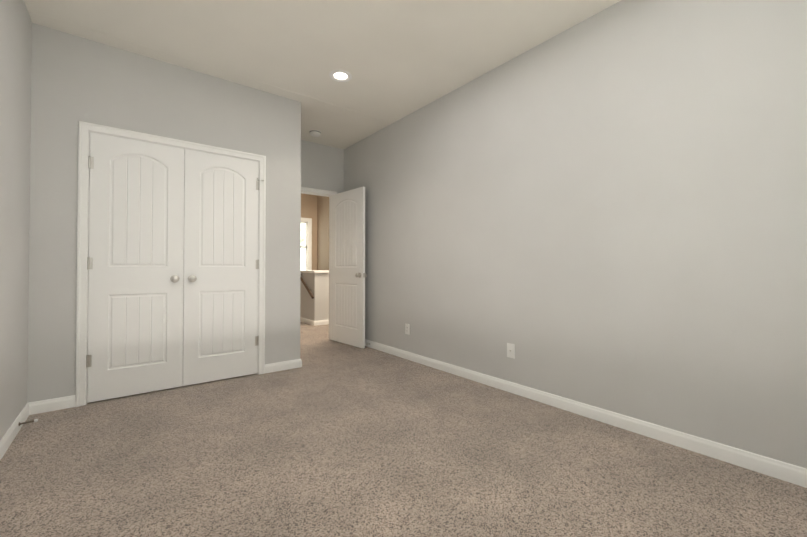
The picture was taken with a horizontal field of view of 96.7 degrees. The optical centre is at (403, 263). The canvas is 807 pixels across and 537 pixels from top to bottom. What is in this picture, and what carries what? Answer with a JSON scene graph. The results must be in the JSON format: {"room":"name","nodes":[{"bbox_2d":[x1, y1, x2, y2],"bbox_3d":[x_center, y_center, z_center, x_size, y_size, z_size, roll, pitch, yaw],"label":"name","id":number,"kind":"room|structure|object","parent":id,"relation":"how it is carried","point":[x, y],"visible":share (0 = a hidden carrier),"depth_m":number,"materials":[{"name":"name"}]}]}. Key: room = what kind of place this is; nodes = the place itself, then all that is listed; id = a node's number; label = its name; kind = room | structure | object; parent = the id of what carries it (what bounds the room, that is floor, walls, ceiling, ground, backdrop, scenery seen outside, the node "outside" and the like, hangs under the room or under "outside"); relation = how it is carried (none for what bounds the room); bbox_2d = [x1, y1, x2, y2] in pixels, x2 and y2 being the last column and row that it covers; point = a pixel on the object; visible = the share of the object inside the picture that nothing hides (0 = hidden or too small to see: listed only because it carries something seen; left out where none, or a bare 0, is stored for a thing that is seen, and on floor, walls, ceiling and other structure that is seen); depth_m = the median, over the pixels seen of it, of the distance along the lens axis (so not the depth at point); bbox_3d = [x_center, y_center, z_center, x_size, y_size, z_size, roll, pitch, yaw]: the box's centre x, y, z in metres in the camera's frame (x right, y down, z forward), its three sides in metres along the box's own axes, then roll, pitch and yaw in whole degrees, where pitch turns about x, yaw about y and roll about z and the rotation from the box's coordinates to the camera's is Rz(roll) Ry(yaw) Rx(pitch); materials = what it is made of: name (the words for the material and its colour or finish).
{"room":"empty bedroom","nodes":[
{"label":"empty bedroom","id":0,"kind":"room"},
{"bbox_2d":[0,0,31,439],"bbox_3d":[-1.712,-0.337,1.266,0.110,2.740,5.370,1,-1,-38],"label":"wall","id":1,"kind":"structure","parent":0,"point":[15,72],"depth_m":2.15,"materials":[{"name":"grey paint"}]},
{"bbox_2d":[19,419,37,425],"bbox_3d":[-2.361,0.999,2.259,0.084,0.026,0.024,1,-1,-38],"label":"doorstop","id":2,"kind":"object","parent":1,"relation":"attached to","point":[35,420],"visible":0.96,"depth_m":2.26,"materials":[{"name":"grey metal"}]},
{"bbox_2d":[0,395,74,459],"bbox_3d":[-1.248,0.987,0.946,0.248,0.084,4.100,1,-1,-38],"label":"baseboard","id":3,"kind":"structure","parent":1,"relation":"attached to","point":[32,408],"depth_m":2.49,"materials":[{"name":"white wood"}]},
{"bbox_2d":[27,23,300,402],"bbox_3d":[-1.869,-0.314,3.148,1.960,2.740,0.110,1,-1,-38],"label":"wall","id":4,"kind":"structure","parent":0,"point":[75,79],"depth_m":2.79,"materials":[{"name":"grey paint"}]},
{"bbox_2d":[86,132,183,402],"bbox_3d":[-2.135,0.026,2.889,0.621,2.030,0.160,1,-1,-38],"label":"closet door","id":5,"kind":"structure","parent":4,"relation":"in","point":[135,262],"depth_m":2.86,"materials":[{"name":"white wood"}]},
{"bbox_2d":[75,121,265,406],"bbox_3d":[-1.913,0.002,3.110,1.354,2.107,0.145,1,-1,-38],"label":"door frame","id":6,"kind":"structure","parent":4,"relation":"attached to","point":[85,129],"depth_m":2.69,"materials":[{"name":"white wood"}]},
{"bbox_2d":[183,149,263,385],"bbox_3d":[-1.630,0.031,3.283,0.658,2.030,0.160,1,-1,-38],"label":"closet door","id":7,"kind":"structure","parent":4,"relation":"in","point":[220,307],"depth_m":3.24,"materials":[{"name":"white wood"}]},
{"bbox_2d":[265,359,301,372],"bbox_3d":[-1.499,1.025,4.009,0.421,0.084,1.063,1,-1,-38],"label":"baseboard","id":8,"kind":"structure","parent":4,"relation":"attached to","point":[281,366],"depth_m":3.57,"materials":[{"name":"white wood"}]},
{"bbox_2d":[301,193,316,269],"bbox_3d":[-2.780,-0.260,7.513,4.100,2.740,0.110,1,-1,-38],"label":"wall","id":9,"kind":"structure","parent":0,"point":[308,205],"depth_m":8.03,"materials":[{"name":"beige paint"}]},
{"bbox_2d":[301,217,311,269],"bbox_3d":[-2.479,-0.398,7.730,1.040,1.232,0.140,1,-1,-38],"label":"window","id":10,"kind":"structure","parent":9,"relation":"in","point":[306,243],"depth_m":7.99,"materials":[{"name":"white glass"}]},
{"bbox_2d":[301,140,343,193],"bbox_3d":[-0.589,-0.285,5.481,3.150,2.740,0.110,1,-1,-38],"label":"wall","id":11,"kind":"structure","parent":0,"point":[322,167],"depth_m":5.00,"materials":[{"name":"grey paint"}]},
{"bbox_2d":[301,187,336,338],"bbox_3d":[-1.342,0.024,4.889,0.894,2.107,0.145,1,-1,-38],"label":"door frame","id":12,"kind":"structure","parent":11,"relation":"attached to","point":[313,191],"depth_m":5.08,"materials":[{"name":"white wood"}]},
{"bbox_2d":[330,187,366,347],"bbox_3d":[-0.759,0.050,4.789,0.160,2.030,0.775,1,-1,-43],"label":"entry door","id":13,"kind":"structure","parent":11,"relation":"in","point":[348,274],"depth_m":4.74,"materials":[{"name":"white wood"}]},
{"bbox_2d":[24,0,620,148],"bbox_3d":[-0.607,-1.722,4.019,5.220,0.102,8.320,1,-1,-38],"label":"ceiling","id":14,"kind":"structure","parent":0,"point":[397,60],"depth_m":2.72,"materials":[{"name":"paint"}]},
{"bbox_2d":[309,130,320,136],"bbox_3d":[-1.119,-1.645,4.544,0.140,0.044,0.140,1,-1,-38],"label":"smoke detector","id":15,"kind":"object","parent":14,"relation":"attached to","point":[315,133],"visible":1,"depth_m":4.50,"materials":[{"name":"white plastic"}]},
{"bbox_2d":[329,70,351,81],"bbox_3d":[-0.563,-1.679,3.215,0.200,0.008,0.200,1,-1,-38],"label":"recessed light","id":16,"kind":"object","parent":14,"relation":"in","point":[340,75],"visible":1,"depth_m":3.21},
{"bbox_2d":[317,195,328,269],"bbox_3d":[-1.448,-0.259,7.538,0.110,2.740,1.490,1,-1,-38],"label":"wall","id":17,"kind":"structure","parent":0,"point":[322,232],"depth_m":7.86,"materials":[{"name":"beige paint"}]},
{"bbox_2d":[0,322,806,536],"bbox_3d":[-0.607,1.117,3.984,5.220,0.100,8.320,1,-1,-38],"label":"floor","id":18,"kind":"structure","parent":0,"point":[330,438],"depth_m":1.82,"materials":[{"name":"carpet"}]},
{"bbox_2d":[300,273,328,320],"bbox_3d":[-1.761,0.642,7.213,0.770,0.930,1.600,1,-1,-38],"label":"wall","id":19,"kind":"structure","parent":18,"relation":"on","point":[316,308],"depth_m":6.46,"materials":[{"name":"grey paint"}]},
{"bbox_2d":[300,274,313,298],"bbox_3d":[-1.816,0.354,6.602,0.082,0.528,0.823,1,-1,-38],"label":"stair handrail","id":20,"kind":"object","parent":19,"relation":"attached to","point":[307,288],"visible":0.65,"depth_m":6.45,"materials":[{"name":"brown wood"}]},
{"bbox_2d":[301,270,322,272],"bbox_3d":[-2.015,0.152,7.004,0.166,0.045,1.625,1,-1,-38],"label":"trim","id":21,"kind":"structure","parent":19,"relation":"on","point":[314,271],"depth_m":6.41,"materials":[{"name":"white wood"}]},
{"bbox_2d":[300,317,328,325],"bbox_3d":[-1.762,1.065,7.198,0.783,0.084,1.613,1,-1,-38],"label":"baseboard","id":22,"kind":"structure","parent":19,"relation":"attached to","point":[314,323],"depth_m":6.45,"materials":[{"name":"white wood"}]},
{"bbox_2d":[344,0,806,468],"bbox_3d":[0.796,-0.314,3.156,0.110,2.740,5.260,1,-1,-38],"label":"wall","id":23,"kind":"structure","parent":0,"point":[606,209],"depth_m":2.29,"materials":[{"name":"grey paint"}]},
{"bbox_2d":[405,324,408,334],"bbox_3d":[0.042,0.732,4.013,0.007,0.115,0.070,1,-1,-38],"label":"duplex electrical outlet","id":24,"kind":"object","parent":23,"relation":"attached to","point":[406,328],"visible":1,"depth_m":4.01,"materials":[{"name":"white plastic"}]},
{"bbox_2d":[507,343,514,358],"bbox_3d":[0.876,0.714,2.939,0.014,0.115,0.070,1,-1,-38],"label":"outlet","id":25,"kind":"object","parent":23,"relation":"attached to","point":[510,350],"visible":1,"depth_m":2.93,"materials":[{"name":"white plastic"}]},
{"bbox_2d":[365,339,806,487],"bbox_3d":[0.707,1.014,3.140,0.030,0.084,5.150,1,-1,-38],"label":"baseboard","id":26,"kind":"structure","parent":23,"relation":"attached to","point":[785,471],"depth_m":2.22,"materials":[{"name":"white wood"}]}
]}

